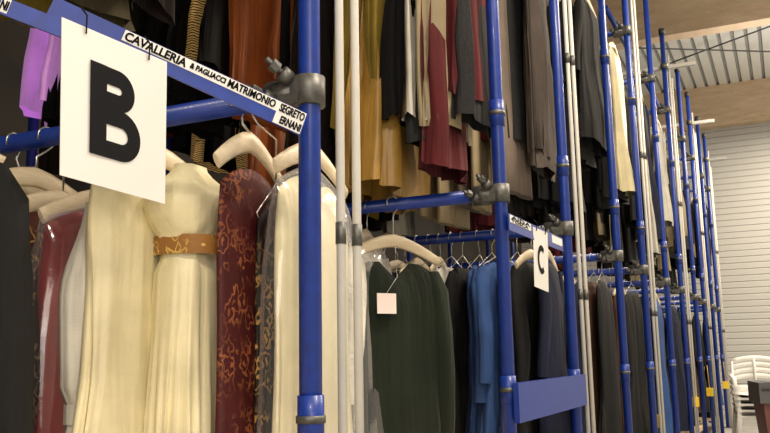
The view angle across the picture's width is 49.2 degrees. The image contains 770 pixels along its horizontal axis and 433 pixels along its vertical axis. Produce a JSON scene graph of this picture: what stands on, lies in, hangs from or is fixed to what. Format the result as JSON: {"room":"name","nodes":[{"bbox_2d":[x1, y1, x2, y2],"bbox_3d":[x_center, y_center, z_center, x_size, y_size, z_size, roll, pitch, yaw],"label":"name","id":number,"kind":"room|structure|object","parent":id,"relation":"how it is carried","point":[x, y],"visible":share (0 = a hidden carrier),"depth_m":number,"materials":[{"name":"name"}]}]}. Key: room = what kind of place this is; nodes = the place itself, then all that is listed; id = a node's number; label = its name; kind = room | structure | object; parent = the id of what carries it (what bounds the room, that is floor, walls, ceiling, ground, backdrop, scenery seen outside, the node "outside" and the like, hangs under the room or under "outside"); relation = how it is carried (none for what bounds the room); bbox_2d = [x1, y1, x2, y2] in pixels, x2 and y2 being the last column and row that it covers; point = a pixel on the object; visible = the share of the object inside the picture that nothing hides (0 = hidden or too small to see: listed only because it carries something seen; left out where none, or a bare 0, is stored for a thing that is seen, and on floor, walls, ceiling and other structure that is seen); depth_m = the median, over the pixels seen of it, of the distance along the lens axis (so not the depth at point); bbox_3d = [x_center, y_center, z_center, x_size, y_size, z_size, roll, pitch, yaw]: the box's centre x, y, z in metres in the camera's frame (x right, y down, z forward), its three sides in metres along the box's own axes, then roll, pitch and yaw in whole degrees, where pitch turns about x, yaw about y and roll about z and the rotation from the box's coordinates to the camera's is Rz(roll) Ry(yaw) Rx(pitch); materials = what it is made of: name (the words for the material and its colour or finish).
{"room":"costume storage warehouse","nodes":[
{"label":"costume storage warehouse","id":0,"kind":"room"},
{"bbox_2d":[0,19,521,264],"bbox_3d":[-1.695,-0.505,7.623,0.200,6.150,20.600,-6,-10,25],"label":"wall","id":1,"kind":"structure","parent":0,"point":[14,36],"depth_m":5.78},
{"bbox_2d":[521,122,769,415],"bbox_3d":[6.259,0.555,14.945,8.400,6.150,0.200,-6,-10,25],"label":"wall","id":2,"kind":"structure","parent":0,"point":[741,181],"depth_m":14.85,"materials":[{"name":"white metal"}]},
{"bbox_2d":[546,0,769,97],"bbox_3d":[1.778,-3.750,6.456,7.980,0.040,20.000,-6,-10,25],"label":"ceiling","id":3,"kind":"structure","parent":0,"point":[711,68],"depth_m":13.84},
{"bbox_2d":[700,416,758,432],"bbox_3d":[1.973,2.131,5.443,8.400,0.200,20.600,-6,-10,25],"label":"floor","id":4,"kind":"structure","parent":0,"point":[749,425],"depth_m":12.57,"materials":[{"name":"concrete"}]},
{"bbox_2d":[0,0,732,432],"bbox_3d":[1.196,0.095,7.386,2.825,4.480,13.831,-6,-10,25],"label":"rack","id":5,"kind":"object","parent":4,"relation":"on","point":[161,295],"visible":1,"depth_m":3.13,"materials":[{"name":"blue metal"}]},
{"bbox_2d":[729,355,769,432],"bbox_3d":[4.209,2.105,9.424,0.612,1.073,0.652,-4,-10,17],"label":"chairs","id":6,"kind":"object","parent":4,"relation":"on","point":[743,407],"visible":0.8,"depth_m":9.69,"materials":[{"name":"white plastic"}]},
{"bbox_2d":[747,380,769,432],"bbox_3d":[3.992,2.054,8.358,0.550,0.823,0.630,-3,-10,13],"label":"bin","id":7,"kind":"object","parent":4,"relation":"on","point":[758,390],"visible":1,"depth_m":8.28,"materials":[{"name":"brown plastic"}]},
{"bbox_3d":[1.857,-3.906,6.442,8.400,0.200,20.600,-6,-10,25],"label":"ceiling","id":8,"kind":"structure","parent":0,"visible":0},
{"bbox_2d":[546,0,769,49],"bbox_3d":[3.962,-2.689,10.697,7.800,0.750,0.240,-6,-10,25],"label":"beam","id":9,"kind":"structure","parent":8,"relation":"attached to","point":[680,19],"depth_m":10.61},
{"bbox_2d":[624,26,769,79],"bbox_3d":[5.024,-2.580,12.948,7.413,0.051,4.720,-6,-10,25],"label":"rods","id":10,"kind":"object","parent":9,"relation":"attached to","point":[710,48],"visible":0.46,"depth_m":12.91,"materials":[{"name":"grey metal"}]},
{"bbox_2d":[635,77,769,134],"bbox_3d":[6.112,-1.992,15.157,7.800,0.750,0.240,-6,-10,25],"label":"beam","id":11,"kind":"structure","parent":8,"relation":"attached to","point":[742,103],"depth_m":15.04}
]}

